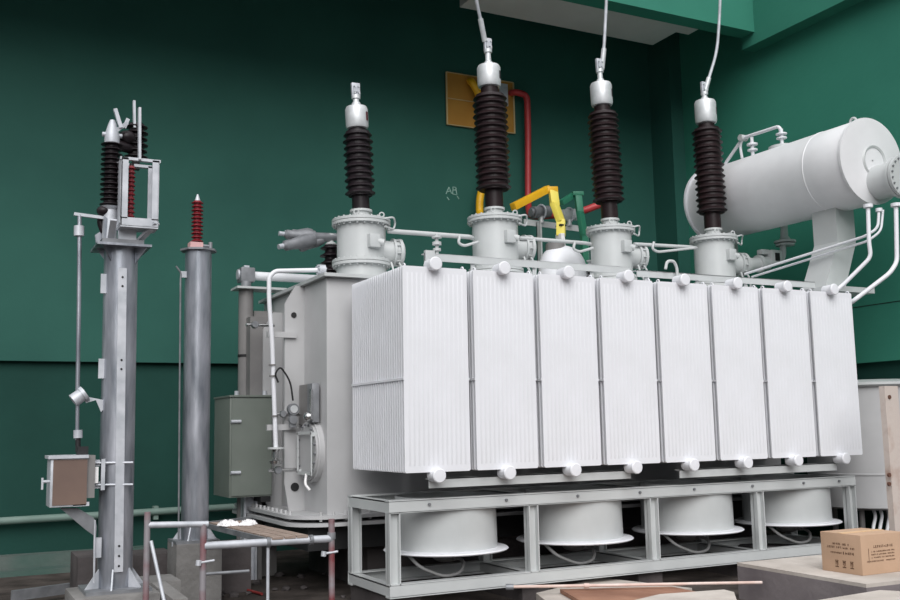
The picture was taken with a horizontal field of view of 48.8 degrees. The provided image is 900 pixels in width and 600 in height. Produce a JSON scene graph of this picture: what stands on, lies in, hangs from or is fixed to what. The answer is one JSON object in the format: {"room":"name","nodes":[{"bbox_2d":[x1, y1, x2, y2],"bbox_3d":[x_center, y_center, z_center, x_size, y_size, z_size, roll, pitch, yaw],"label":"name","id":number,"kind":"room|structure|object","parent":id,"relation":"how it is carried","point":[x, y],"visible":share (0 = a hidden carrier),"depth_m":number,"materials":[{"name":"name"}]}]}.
{"room":"electrical substation","nodes":[
{"label":"electrical substation","id":0,"kind":"room"},
{"bbox_2d":[0,361,297,554],"bbox_3d":[-3.348,2.172,13.603,17.200,2.580,0.310,3,-8,-27],"label":"wall","id":1,"kind":"structure","parent":0,"point":[37,410],"depth_m":12.74,"materials":[{"name":"paint"}]},
{"bbox_2d":[0,545,143,577],"bbox_3d":[-7.316,3.103,10.940,7.800,0.200,0.600,3,-8,-27],"label":"trim","id":2,"kind":"structure","parent":1,"relation":"attached to","point":[39,563],"depth_m":12.06,"materials":[{"name":"paint"}]},
{"bbox_2d":[0,504,236,524],"bbox_3d":[-6.487,2.662,11.671,9.900,0.170,0.166,3,-8,-27],"label":"pipe","id":3,"kind":"object","parent":1,"relation":"attached to","point":[155,511],"visible":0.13,"depth_m":12.58,"materials":[{"name":"metal"}]},
{"bbox_2d":[0,0,657,363],"bbox_3d":[-3.415,-2.394,14.156,17.200,6.620,0.400,3,-8,-27],"label":"wall","id":4,"kind":"structure","parent":0,"point":[243,104],"depth_m":14.19,"materials":[{"name":"paint"}]},
{"bbox_2d":[445,71,514,133],"bbox_3d":[0.495,-3.172,16.004,1.258,0.871,0.060,3,-8,-27],"label":"board","id":5,"kind":"object","parent":4,"relation":"attached to","point":[460,96],"visible":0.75,"depth_m":15.86,"materials":[{"name":"wood"}]},
{"bbox_2d":[466,77,484,213],"bbox_3d":[0.465,-1.734,14.661,0.351,3.981,2.191,-1,-7,0],"label":"yellow busbar","id":6,"kind":"object","parent":5,"relation":"attached to","point":[473,84],"visible":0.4,"depth_m":15.50},
{"bbox_2d":[508,89,600,219],"bbox_3d":[1.618,-2.354,15.403,0.543,2.413,1.912,5,-10,-40],"label":"red busbar","id":7,"kind":"object","parent":5,"relation":"attached to","point":[527,108],"visible":0.62,"depth_m":16.11},
{"bbox_2d":[0,530,820,599],"bbox_3d":[0.762,2.598,6.313,24.000,0.300,23.000,3,-8,-27],"label":"floor","id":8,"kind":"structure","parent":0,"point":[291,563],"depth_m":10.66,"materials":[{"name":"concrete"}]},
{"bbox_2d":[11,583,69,599],"bbox_3d":[-4.057,2.900,9.865,0.050,0.100,0.592,-8,-10,41],"label":"channel","id":9,"kind":"object","parent":8,"relation":"on","point":[58,589],"visible":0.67,"depth_m":9.83,"materials":[{"name":"metal"}]},
{"bbox_2d":[70,550,133,587],"bbox_3d":[-3.345,2.684,9.521,0.500,0.513,0.600,3,-8,-27],"label":"concrete block","id":10,"kind":"object","parent":8,"relation":"on","point":[81,563],"visible":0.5,"depth_m":9.22,"materials":[{"name":"concrete"}]},
{"bbox_2d":[65,585,159,599],"bbox_3d":[-2.710,2.524,7.944,0.640,0.400,0.680,3,-8,-27],"label":"concrete plinth","id":11,"kind":"object","parent":8,"relation":"on","point":[73,593],"visible":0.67,"depth_m":7.73,"materials":[{"name":"concrete"}]},
{"bbox_2d":[78,241,151,596],"bbox_3d":[-2.722,0.943,8.158,0.500,2.790,0.500,3,-8,-27],"label":"steel column","id":12,"kind":"structure","parent":8,"relation":"on","point":[115,574],"depth_m":8.05,"materials":[{"name":"grey metal"}]},
{"bbox_2d":[41,446,95,507],"bbox_3d":[-3.042,1.399,7.886,0.391,0.463,0.320,3,-8,-27],"label":"control box","id":13,"kind":"object","parent":12,"relation":"attached to","point":[70,481],"visible":1,"depth_m":7.77,"materials":[{"name":"metal"}]},
{"bbox_2d":[60,508,101,582],"bbox_3d":[-2.908,1.927,7.808,0.315,0.589,0.088,3,-8,-27],"label":"bracket","id":14,"kind":"object","parent":12,"relation":"attached to","point":[86,521],"visible":1,"depth_m":7.84,"materials":[{"name":"metal"}]},
{"bbox_2d":[69,215,102,451],"bbox_3d":[-2.940,0.261,8.086,0.280,1.930,0.130,3,-8,-27],"label":"rod","id":15,"kind":"object","parent":12,"relation":"attached to","point":[79,396],"visible":0.98,"depth_m":8.03,"materials":[{"name":"metal"}]},
{"bbox_2d":[95,459,132,489],"bbox_3d":[-2.729,1.399,7.978,0.346,0.245,0.106,2,-8,-21],"label":"clamp","id":16,"kind":"object","parent":12,"relation":"attached to","point":[97,462],"visible":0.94,"depth_m":7.92,"materials":[{"name":"metal"}]},
{"bbox_2d":[74,100,160,249],"bbox_3d":[-2.800,-1.071,8.330,0.645,1.318,0.525,3,-8,-27],"label":"disconnector","id":17,"kind":"object","parent":12,"relation":"on","point":[112,217],"visible":1,"depth_m":8.25,"materials":[{"name":"metal"}]},
{"bbox_2d":[116,156,157,232],"bbox_3d":[-2.593,-0.870,8.252,0.302,0.584,0.200,3,-8,-27],"label":"metal frame","id":18,"kind":"object","parent":17,"relation":"on","point":[125,223],"depth_m":8.20,"materials":[{"name":"metal"}]},
{"bbox_2d":[133,548,166,575],"bbox_3d":[-3.179,2.832,10.321,0.500,0.420,0.500,3,-8,-27],"label":"concrete block","id":19,"kind":"object","parent":8,"relation":"on","point":[161,553],"visible":0.14,"depth_m":10.16,"materials":[{"name":"concrete"}]},
{"bbox_2d":[139,574,180,592],"bbox_3d":[-2.615,2.630,8.685,0.420,0.376,0.450,3,-8,-27],"label":"concrete block","id":20,"kind":"object","parent":8,"relation":"on","point":[170,579],"visible":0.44,"depth_m":8.60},
{"bbox_2d":[151,581,187,599],"bbox_3d":[-2.256,2.387,7.969,0.120,0.177,0.613,4,-9,-32],"label":"concrete beam","id":21,"kind":"structure","parent":8,"relation":"attached to","point":[170,592],"depth_m":7.92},
{"bbox_2d":[168,247,219,544],"bbox_3d":[-2.549,0.930,9.947,0.420,2.910,0.400,3,-8,-27],"label":"steel column","id":22,"kind":"structure","parent":8,"relation":"on","point":[198,260],"depth_m":9.85,"materials":[{"name":"metal"}]},
{"bbox_2d":[171,266,186,546],"bbox_3d":[-2.683,1.070,9.814,0.114,2.851,0.039,3,-8,-27],"label":"conductor","id":23,"kind":"object","parent":22,"relation":"attached to","point":[183,274],"visible":0.94,"depth_m":9.82,"materials":[{"name":"metal"}]},
{"bbox_2d":[188,194,211,247],"bbox_3d":[-2.557,-0.798,10.184,0.230,0.578,0.124,3,-8,-27],"label":"surge arrester","id":24,"kind":"object","parent":22,"relation":"on","point":[196,242],"visible":0.99,"depth_m":10.13,"materials":[{"name":"ceramic"}]},
{"bbox_2d":[203,242,211,247],"bbox_3d":[-2.481,-0.552,10.155,0.100,0.080,0.040,3,-8,-27],"label":"terminal lug","id":25,"kind":"structure","parent":24,"relation":"on","point":[209,245],"depth_m":10.15,"materials":[{"name":"metal"}]},
{"bbox_2d":[167,541,221,599],"bbox_3d":[-2.506,2.661,9.727,0.440,0.580,0.440,3,-8,-27],"label":"concrete plinth","id":26,"kind":"object","parent":8,"relation":"on","point":[181,559],"visible":0.61,"depth_m":9.53,"materials":[{"name":"concrete"}]},
{"bbox_2d":[220,539,250,593],"bbox_3d":[-2.326,2.781,10.368,0.400,0.500,0.400,3,-8,-27],"label":"concrete block","id":27,"kind":"object","parent":8,"relation":"on","point":[232,558],"visible":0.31,"depth_m":10.21,"materials":[{"name":"concrete"}]},
{"bbox_2d":[143,512,337,599],"bbox_3d":[-1.576,2.169,7.820,1.577,1.040,0.414,3,-8,-27],"label":"scaffold","id":28,"kind":"object","parent":8,"relation":"on","point":[330,538],"visible":1,"depth_m":7.86,"materials":[{"name":"metal"}]},
{"bbox_2d":[207,516,311,539],"bbox_3d":[-1.794,2.088,9.045,0.530,0.060,2.071,3,-8,-27],"label":"board","id":29,"kind":"object","parent":28,"relation":"on","point":[257,531],"visible":0.68,"depth_m":8.68,"materials":[{"name":"brown wood"}]},
{"bbox_2d":[217,519,238,525],"bbox_3d":[-2.043,2.055,9.185,0.182,0.057,0.179,6,-10,-44],"label":"glove","id":30,"kind":"object","parent":29,"relation":"on","point":[230,522],"visible":1,"depth_m":9.14,"materials":[{"name":"white fabric"}]},
{"bbox_2d":[238,519,257,525],"bbox_3d":[-1.875,2.059,9.219,0.150,0.051,0.186,-2,-8,10],"label":"glove","id":31,"kind":"object","parent":29,"relation":"on","point":[248,522],"visible":1,"depth_m":9.18,"materials":[{"name":"white fabric"}]},
{"bbox_2d":[327,532,335,538],"bbox_3d":[-0.994,1.978,8.332,0.068,0.055,0.068,3,-8,-27],"label":"clamp","id":32,"kind":"object","parent":28,"relation":"attached to","point":[330,535],"depth_m":8.30,"materials":[{"name":"metal"}]},
{"bbox_2d":[214,391,271,579],"bbox_3d":[-2.345,2.090,11.230,0.501,2.094,0.749,3,-8,-27],"label":"tall cabinet","id":33,"kind":"object","parent":8,"relation":"on","point":[242,455],"visible":0.9,"depth_m":11.01,"materials":[{"name":"grey metal"}]},
{"bbox_2d":[231,281,286,538],"bbox_3d":[-2.225,1.470,11.508,0.590,3.390,0.300,3,-8,-27],"label":"column","id":34,"kind":"structure","parent":8,"relation":"on","point":[245,305],"depth_m":11.52,"materials":[{"name":"grey metal"}]},
{"bbox_2d":[236,265,254,282],"bbox_3d":[-2.427,-0.305,11.766,0.190,0.201,0.200,3,-8,-27],"label":"box","id":35,"kind":"object","parent":34,"relation":"on","point":[245,273],"visible":0.94,"depth_m":11.68,"materials":[{"name":"metal"}]},
{"bbox_2d":[255,272,316,282],"bbox_3d":[-1.793,-0.262,12.084,1.230,0.103,0.103,3,-8,-27],"label":"pipe","id":36,"kind":"object","parent":35,"relation":"attached to","point":[261,276],"visible":0.46,"depth_m":11.94,"materials":[{"name":"metal"}]},
{"bbox_2d":[253,311,276,575],"bbox_3d":[-2.190,1.656,11.625,0.285,3.050,0.180,3,-8,-27],"label":"duct","id":37,"kind":"object","parent":8,"relation":"on","point":[273,549],"visible":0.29,"depth_m":11.42,"materials":[{"name":"grey metal"}]},
{"bbox_2d":[351,585,420,599],"bbox_3d":[-0.611,2.770,9.238,0.300,0.165,0.950,3,-8,-27],"label":"sleeper","id":38,"kind":"object","parent":8,"relation":"on","point":[357,593],"visible":0.33,"depth_m":9.22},
{"bbox_2d":[475,573,548,599],"bbox_3d":[0.602,2.827,9.850,0.300,0.165,0.950,3,-8,-27],"label":"sleeper","id":39,"kind":"object","parent":8,"relation":"on","point":[517,593],"visible":0.23,"depth_m":9.46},
{"bbox_2d":[309,522,751,582],"bbox_3d":[1.114,2.986,12.297,5.350,0.460,1.850,3,-8,-27],"label":"foundation","id":40,"kind":"object","parent":8,"relation":"on","point":[372,557],"visible":0.21,"depth_m":11.08,"materials":[{"name":"concrete"}]},
{"bbox_2d":[232,272,780,551],"bbox_3d":[0.860,1.375,12.415,6.770,2.775,2.750,3,-8,-27],"label":"tank","id":41,"kind":"object","parent":40,"relation":"on","point":[312,317],"visible":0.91,"depth_m":10.37,"materials":[{"name":"metal"}]},
{"bbox_2d":[246,321,274,328],"bbox_3d":[-2.102,0.277,11.034,0.320,0.090,0.135,3,-8,-27],"label":"valve","id":42,"kind":"object","parent":41,"relation":"attached to","point":[254,324],"visible":1,"depth_m":10.98,"materials":[{"name":"metal"}]},
{"bbox_2d":[268,466,296,473],"bbox_3d":[-1.744,1.786,10.440,0.320,0.090,0.135,3,-8,-27],"label":"valve","id":43,"kind":"object","parent":41,"relation":"attached to","point":[278,469],"visible":0.95,"depth_m":10.39,"materials":[{"name":"metal"}]},
{"bbox_2d":[275,367,298,427],"bbox_3d":[-1.716,1.021,10.422,0.259,0.631,0.090,3,-8,-27],"label":"pressure gauge","id":44,"kind":"object","parent":41,"relation":"attached to","point":[292,409],"visible":1,"depth_m":10.40,"materials":[{"name":"metal"}]},
{"bbox_2d":[277,410,298,417],"bbox_3d":[-1.707,1.209,10.537,0.320,0.080,0.130,3,-8,-27],"label":"valve","id":45,"kind":"object","parent":41,"relation":"attached to","point":[282,413],"visible":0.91,"depth_m":10.45,"materials":[{"name":"metal"}]},
{"bbox_2d":[267,264,326,463],"bbox_3d":[-1.634,0.657,10.566,0.655,2.128,0.170,3,-8,-27],"label":"drain pipe","id":46,"kind":"object","parent":41,"relation":"attached to","point":[319,268],"visible":0.94,"depth_m":10.45,"materials":[{"name":"metal"}]},
{"bbox_2d":[320,233,336,272],"bbox_3d":[-1.388,-0.433,11.580,0.260,0.680,0.260,3,-8,-27],"label":"ribbed insulator","id":47,"kind":"object","parent":41,"relation":"on","point":[330,248],"visible":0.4,"depth_m":11.51,"materials":[{"name":"black ceramic"}]},
{"bbox_2d":[277,228,336,251],"bbox_3d":[-1.681,-0.692,11.492,0.761,0.337,0.447,3,-8,-27],"label":"cluster","id":48,"kind":"object","parent":47,"relation":"attached to","point":[304,239],"visible":0.99,"depth_m":11.36,"materials":[{"name":"metal"}]},
{"bbox_2d":[332,208,405,274],"bbox_3d":[-0.925,-0.528,11.195,0.809,0.977,0.682,3,-8,-27],"label":"turret","id":49,"kind":"object","parent":41,"relation":"on","point":[363,247],"visible":0.85,"depth_m":10.94,"materials":[{"name":"grey metal"}]},
{"bbox_2d":[343,82,374,208],"bbox_3d":[-1.038,-1.740,11.319,0.368,1.510,0.344,3,-8,-27],"label":"bushing","id":50,"kind":"object","parent":49,"relation":"on","point":[358,154],"visible":1,"depth_m":11.19,"materials":[{"name":"black ceramic"}]},
{"bbox_2d":[387,229,478,246],"bbox_3d":[-0.198,-0.707,11.412,1.144,0.170,0.175,3,-8,-27],"label":"vent pipe","id":51,"kind":"object","parent":49,"relation":"attached to","point":[389,231],"visible":1,"depth_m":11.39,"materials":[{"name":"grey metal"}]},
{"bbox_2d":[352,257,470,482],"bbox_3d":[-0.441,0.709,9.594,0.665,2.025,1.602,3,-8,-27],"label":"radiator","id":52,"kind":"object","parent":41,"relation":"attached to","point":[410,369],"visible":1,"depth_m":9.03,"materials":[{"name":"metal"}]},
{"bbox_2d":[466,261,537,479],"bbox_3d":[0.201,0.739,9.919,0.665,2.025,1.602,3,-8,-27],"label":"radiator","id":53,"kind":"object","parent":41,"relation":"attached to","point":[500,307],"visible":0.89,"depth_m":9.28,"materials":[{"name":"metal"}]},
{"bbox_2d":[425,470,630,487],"bbox_3d":[0.788,1.663,9.423,2.230,0.145,0.080,3,-8,-27],"label":"bar","id":54,"kind":"object","parent":53,"relation":"attached to","point":[608,474],"visible":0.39,"depth_m":9.36,"materials":[{"name":"grey metal"}]},
{"bbox_2d":[467,206,536,272],"bbox_3d":[0.619,-0.594,11.994,0.813,1.040,0.686,3,-8,-27],"label":"turret","id":55,"kind":"object","parent":41,"relation":"on","point":[496,230],"visible":0.64,"depth_m":11.75,"materials":[{"name":"grey metal"}]},
{"bbox_2d":[472,38,510,206],"bbox_3d":[0.505,-2.165,12.168,0.454,2.167,0.436,2,-8,-23],"label":"bushing","id":56,"kind":"object","parent":55,"relation":"on","point":[490,116],"visible":1,"depth_m":12.00,"materials":[{"name":"brown ceramic"}]},
{"bbox_2d":[475,0,486,41],"bbox_3d":[0.235,-4.307,12.007,0.079,2.170,0.958,-4,-8,22],"label":"overhead cable","id":57,"kind":"object","parent":56,"relation":"attached to","point":[480,19],"visible":1,"depth_m":12.21,"materials":[{"name":"metal"}]},
{"bbox_2d":[519,236,593,252],"bbox_3d":[1.335,-0.675,12.152,1.102,0.176,0.153,4,-9,-32],"label":"vent pipe","id":58,"kind":"object","parent":55,"relation":"attached to","point":[574,242],"visible":1,"depth_m":12.19,"materials":[{"name":"grey metal"}]},
{"bbox_2d":[528,204,552,222],"bbox_3d":[1.292,-1.229,14.149,0.360,0.273,0.245,3,-8,-27],"label":"insulator","id":59,"kind":"object","parent":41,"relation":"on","point":[541,211],"visible":1,"depth_m":14.08,"materials":[{"name":"metal"}]},
{"bbox_2d":[524,219,588,268],"bbox_3d":[1.582,-0.474,14.140,1.126,1.317,0.130,3,-8,-27],"label":"support bracket","id":60,"kind":"object","parent":41,"relation":"on","point":[537,224],"visible":0.25,"depth_m":14.06,"materials":[{"name":"grey metal"}]},
{"bbox_2d":[538,242,587,276],"bbox_3d":[1.561,-0.324,13.355,0.831,0.882,0.438,3,-8,-27],"label":"dome","id":61,"kind":"object","parent":41,"relation":"on","point":[555,252],"visible":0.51,"depth_m":13.20,"materials":[{"name":"metal"}]},
{"bbox_2d":[510,185,565,245],"bbox_3d":[1.150,-1.168,13.521,0.885,0.901,0.355,3,-8,-27],"label":"busbar link","id":62,"kind":"object","parent":61,"relation":"on","point":[552,191],"visible":0.89,"depth_m":13.57,"materials":[{"name":"yellow metal"}]},
{"bbox_2d":[533,266,600,476],"bbox_3d":[0.843,0.769,10.243,0.665,2.025,1.602,3,-8,-27],"label":"radiator","id":63,"kind":"object","parent":41,"relation":"attached to","point":[565,335],"visible":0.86,"depth_m":9.60,"materials":[{"name":"metal"}]},
{"bbox_2d":[421,250,628,276],"bbox_3d":[0.840,-0.310,10.246,2.460,0.242,0.100,3,-8,-27],"label":"bar","id":64,"kind":"object","parent":63,"relation":"attached to","point":[428,254],"visible":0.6,"depth_m":10.18,"materials":[{"name":"grey metal"}]},
{"bbox_2d":[432,234,441,253],"bbox_3d":[-0.082,-0.545,9.710,0.100,0.199,0.201,3,-8,-27],"label":"valve","id":65,"kind":"object","parent":64,"relation":"attached to","point":[436,243],"visible":0.91,"depth_m":9.69,"materials":[{"name":"grey metal"}]},
{"bbox_2d":[562,207,576,225],"bbox_3d":[1.716,-1.205,14.363,0.360,0.273,0.245,3,-8,-27],"label":"insulator","id":66,"kind":"object","parent":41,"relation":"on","point":[569,213],"visible":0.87,"depth_m":14.30,"materials":[{"name":"metal"}]},
{"bbox_2d":[559,191,588,263],"bbox_3d":[1.777,-0.716,13.971,0.267,1.740,0.448,-7,-10,39],"label":"busbar link","id":67,"kind":"object","parent":41,"relation":"on","point":[576,195],"visible":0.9,"depth_m":14.02,"materials":[{"name":"metal"}]},
{"bbox_2d":[586,217,649,280],"bbox_3d":[2.148,-0.523,12.764,0.783,1.040,0.653,3,-8,-27],"label":"turret","id":68,"kind":"object","parent":41,"relation":"on","point":[611,240],"visible":0.68,"depth_m":12.54,"materials":[{"name":"grey metal"}]},
{"bbox_2d":[587,58,624,218],"bbox_3d":[2.018,-2.093,12.931,0.445,2.167,0.427,0,-7,-5],"label":"bushing","id":69,"kind":"object","parent":68,"relation":"on","point":[603,121],"visible":1,"depth_m":12.77,"materials":[{"name":"brown ceramic"}]},
{"bbox_2d":[600,0,607,69],"bbox_3d":[2.038,-4.476,12.930,0.128,2.842,0.699,0,-7,-7],"label":"overhead cable","id":70,"kind":"object","parent":69,"relation":"on","point":[603,49],"visible":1,"depth_m":13.06,"materials":[{"name":"metal"}]},
{"bbox_2d":[633,241,697,252],"bbox_3d":[2.850,-0.673,12.932,1.119,0.161,0.145,4,-9,-32],"label":"vent pipe","id":71,"kind":"object","parent":68,"relation":"attached to","point":[653,244],"visible":0.98,"depth_m":12.88,"materials":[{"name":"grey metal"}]},
{"bbox_2d":[594,270,660,473],"bbox_3d":[1.485,0.798,10.567,0.665,2.025,1.602,3,-8,-27],"label":"radiator","id":72,"kind":"object","parent":41,"relation":"attached to","point":[626,354],"visible":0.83,"depth_m":9.93,"materials":[{"name":"metal"}]},
{"bbox_2d":[652,274,715,470],"bbox_3d":[2.127,0.828,10.891,0.665,2.025,1.602,3,-8,-27],"label":"radiator","id":73,"kind":"object","parent":41,"relation":"attached to","point":[681,323],"visible":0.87,"depth_m":10.25,"materials":[{"name":"metal"}]},
{"bbox_2d":[664,260,678,275],"bbox_3d":[2.449,-0.279,10.974,0.193,0.343,0.034,3,-8,-27],"label":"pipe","id":74,"kind":"object","parent":73,"relation":"attached to","point":[667,261],"visible":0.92,"depth_m":10.99,"materials":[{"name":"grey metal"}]},
{"bbox_2d":[689,227,751,286],"bbox_3d":[3.680,-0.452,13.539,0.799,1.040,0.671,3,-8,-27],"label":"turret","id":75,"kind":"object","parent":41,"relation":"on","point":[716,254],"visible":0.65,"depth_m":13.31,"materials":[{"name":"white metal"}]},
{"bbox_2d":[691,81,726,228],"bbox_3d":[3.569,-1.993,13.710,0.428,2.107,0.416,2,-8,-23],"label":"bushing","id":76,"kind":"object","parent":75,"relation":"on","point":[707,144],"visible":1,"depth_m":13.56,"materials":[{"name":"brown ceramic"}]},
{"bbox_2d":[701,0,721,95],"bbox_3d":[3.730,-4.588,13.825,0.292,3.497,0.655,3,-8,-27],"label":"overhead cable","id":77,"kind":"object","parent":76,"relation":"on","point":[708,79],"visible":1,"depth_m":13.89,"materials":[{"name":"metal"}]},
{"bbox_2d":[736,225,795,271],"bbox_3d":[4.354,-0.743,13.824,1.151,0.801,0.300,3,-8,-27],"label":"gas relay","id":78,"kind":"object","parent":75,"relation":"attached to","point":[764,257],"visible":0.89,"depth_m":13.79,"materials":[{"name":"grey metal"}]},
{"bbox_2d":[707,277,767,468],"bbox_3d":[2.770,0.858,11.216,0.665,2.025,1.602,3,-8,-27],"label":"radiator","id":79,"kind":"object","parent":41,"relation":"attached to","point":[733,309],"visible":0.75,"depth_m":10.57,"materials":[{"name":"metal"}]},
{"bbox_2d":[632,270,814,289],"bbox_3d":[3.212,-0.174,11.452,2.670,0.192,0.080,3,-8,-27],"label":"bar","id":80,"kind":"object","parent":79,"relation":"attached to","point":[639,273],"visible":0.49,"depth_m":11.33,"materials":[{"name":"white metal"}]},
{"bbox_2d":[675,456,836,477],"bbox_3d":[3.343,1.792,10.712,2.260,0.165,0.080,3,-8,-27],"label":"bar","id":81,"kind":"object","parent":79,"relation":"attached to","point":[809,467],"visible":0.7,"depth_m":10.64,"materials":[{"name":"white metal"}]},
{"bbox_2d":[758,281,816,465],"bbox_3d":[3.412,0.888,11.540,0.665,2.025,1.602,3,-8,-27],"label":"radiator","id":82,"kind":"object","parent":41,"relation":"attached to","point":[785,350],"visible":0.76,"depth_m":10.90,"materials":[{"name":"metal"}]},
{"bbox_2d":[684,117,899,296],"bbox_3d":[4.509,-1.048,13.289,1.265,2.246,3.560,3,-8,-27],"label":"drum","id":83,"kind":"object","parent":41,"relation":"on","point":[822,177],"visible":0.82,"depth_m":12.49,"materials":[{"name":"white metal"}]},
{"bbox_2d":[724,125,786,163],"bbox_3d":[4.285,-2.123,13.982,0.360,0.528,1.394,3,-8,-27],"label":"pipe","id":84,"kind":"object","parent":83,"relation":"on","point":[781,134],"visible":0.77,"depth_m":13.98,"materials":[{"name":"metal"}]},
{"bbox_2d":[744,208,882,274],"bbox_3d":[4.521,-0.721,12.572,0.165,0.551,1.976,5,-9,-38],"label":"pipe","id":85,"kind":"object","parent":83,"relation":"attached to","point":[878,210],"visible":0.88,"depth_m":12.33,"materials":[{"name":"metal"}]},
{"bbox_2d":[751,210,883,277],"bbox_3d":[4.580,-0.696,12.610,0.184,0.572,1.943,4,-9,-36],"label":"pipe","id":86,"kind":"object","parent":83,"relation":"attached to","point":[882,212],"visible":0.85,"depth_m":12.36,"materials":[{"name":"metal"}]},
{"bbox_2d":[805,286,874,296],"bbox_3d":[4.173,0.057,13.280,0.750,0.065,3.000,3,-8,-27],"label":"pipe","id":87,"kind":"object","parent":83,"relation":"attached to","point":[854,291],"depth_m":11.99,"materials":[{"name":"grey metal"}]},
{"bbox_2d":[838,203,872,289],"bbox_3d":[4.736,-0.578,11.757,0.589,1.106,0.109,-2,-7,9],"label":"pipe","id":88,"kind":"object","parent":83,"relation":"attached to","point":[867,206],"visible":0.91,"depth_m":11.72,"materials":[{"name":"metal"}]},
{"bbox_2d":[852,202,899,303],"bbox_3d":[4.569,-0.459,12.217,0.537,1.242,1.853,6,-10,-44],"label":"pipe","id":89,"kind":"object","parent":83,"relation":"attached to","point":[895,205],"visible":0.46,"depth_m":11.69,"materials":[{"name":"metal"}]},
{"bbox_2d":[806,284,862,463],"bbox_3d":[4.054,0.918,11.864,0.665,2.025,1.602,3,-8,-27],"label":"radiator","id":90,"kind":"object","parent":41,"relation":"attached to","point":[829,312],"visible":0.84,"depth_m":11.22,"materials":[{"name":"metal"}]},
{"bbox_2d":[536,578,691,599],"bbox_3d":[1.248,2.738,9.090,1.722,0.120,1.054,5,-9,-38],"label":"concrete slab","id":91,"kind":"object","parent":8,"relation":"on","point":[552,594],"visible":0.29,"depth_m":9.33,"materials":[{"name":"concrete"}]},
{"bbox_2d":[560,587,695,599],"bbox_3d":[1.647,2.590,8.647,1.293,0.035,1.175,1,-8,-17],"label":"board","id":92,"kind":"object","parent":91,"relation":"on","point":[629,593],"visible":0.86,"depth_m":8.80,"materials":[{"name":"wood"}]},
{"bbox_2d":[506,581,761,589],"bbox_3d":[1.661,2.574,8.975,2.312,0.055,0.055,-1,-7,1],"label":"pole","id":93,"kind":"object","parent":92,"relation":"on","point":[585,585],"visible":1,"depth_m":8.96,"materials":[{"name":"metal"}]},
{"bbox_2d":[585,562,662,582],"bbox_3d":[1.815,2.883,10.463,0.300,0.165,0.950,3,-8,-27],"label":"sleeper","id":94,"kind":"object","parent":8,"relation":"on","point":[654,577],"visible":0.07,"depth_m":10.07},
{"bbox_2d":[347,473,857,598],"bbox_3d":[1.839,2.375,10.478,5.835,0.845,1.200,3,-8,-27],"label":"support frame","id":95,"kind":"object","parent":94,"relation":"on","point":[522,570],"depth_m":10.03,"materials":[{"name":"metal"}]},
{"bbox_2d":[516,485,633,564],"bbox_3d":[1.274,2.298,10.200,1.200,0.722,1.200,3,-8,-27],"label":"fan","id":96,"kind":"object","parent":95,"relation":"in","point":[571,526],"visible":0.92,"depth_m":9.77,"materials":[{"name":"metal"}]},
{"bbox_2d":[636,590,735,599],"bbox_3d":[1.732,2.433,7.509,1.312,0.300,0.665,3,-8,-27],"label":"kerb","id":97,"kind":"object","parent":8,"relation":"on","point":[712,594],"visible":1,"depth_m":7.74,"materials":[{"name":"concrete"}]},
{"bbox_2d":[683,552,737,576],"bbox_3d":[3.028,2.939,11.075,0.300,0.165,0.950,3,-8,-27],"label":"sleeper","id":98,"kind":"object","parent":8,"relation":"on","point":[731,569],"visible":0.14,"depth_m":10.86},
{"bbox_2d":[737,555,899,599],"bbox_3d":[3.801,2.570,8.992,1.764,0.330,1.599,3,-8,-27],"label":"concrete platform","id":99,"kind":"object","parent":8,"relation":"on","point":[804,577],"visible":0.67,"depth_m":8.71,"materials":[{"name":"concrete"}]},
{"bbox_2d":[820,528,899,575],"bbox_3d":[3.618,2.201,8.718,0.524,0.338,0.439,3,-8,-27],"label":"cardboard box","id":100,"kind":"object","parent":99,"relation":"on","point":[856,551],"visible":1,"depth_m":8.56,"materials":[{"name":"brown"}]},
{"bbox_2d":[807,379,899,529],"bbox_3d":[5.308,2.091,12.501,1.640,2.132,1.640,3,-8,-27],"label":"electrical cabinet","id":101,"kind":"object","parent":8,"relation":"on","point":[868,468],"visible":0.42,"depth_m":11.86,"materials":[{"name":"metal"}]},
{"bbox_2d":[822,590,899,599],"bbox_3d":[3.076,2.351,7.078,1.080,0.300,1.870,-7,-9,38],"label":"kerb","id":102,"kind":"object","parent":8,"relation":"on","point":[879,594],"visible":1,"depth_m":7.57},
{"bbox_2d":[879,386,899,530],"bbox_3d":[4.657,1.902,10.418,0.264,1.991,0.080,3,-8,-27],"label":"wooden post","id":103,"kind":"object","parent":8,"relation":"on","point":[889,399],"visible":0.98,"depth_m":10.44,"materials":[{"name":"wood"}]},
{"bbox_2d":[460,0,697,44],"bbox_3d":[2.042,-4.951,15.041,3.780,1.370,1.000,3,-8,-27],"label":"ceiling","id":104,"kind":"structure","parent":0,"point":[559,13],"depth_m":15.02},
{"bbox_2d":[561,0,753,37],"bbox_3d":[-2.395,-5.237,12.064,16.900,1.560,0.280,3,-8,-27],"label":"ceiling beam","id":105,"kind":"structure","parent":0,"point":[737,19],"depth_m":14.93,"materials":[{"name":"paint"}]},
{"bbox_2d":[647,32,691,282],"bbox_3d":[3.856,-0.837,17.199,0.360,9.200,0.710,3,-8,-27],"label":"wall column","id":106,"kind":"structure","parent":0,"point":[664,67],"depth_m":17.20,"materials":[{"name":"paint"}]},
{"bbox_2d":[679,0,899,363],"bbox_3d":[5.549,-2.426,14.614,0.400,6.780,7.300,3,-8,-27],"label":"wall","id":107,"kind":"structure","parent":0,"point":[841,67],"depth_m":14.54,"materials":[{"name":"paint"}]},
{"bbox_2d":[742,0,863,52],"bbox_3d":[5.910,-5.083,13.744,0.560,1.750,4.780,3,-8,-27],"label":"ceiling beam","id":108,"kind":"structure","parent":0,"point":[774,20],"depth_m":14.89,"materials":[{"name":"paint"}]},
{"bbox_2d":[766,360,899,535],"bbox_3d":[5.672,2.136,14.039,0.320,2.420,7.300,3,-8,-27],"label":"wall","id":109,"kind":"structure","parent":0,"point":[887,369],"depth_m":13.58,"materials":[{"name":"paint"}]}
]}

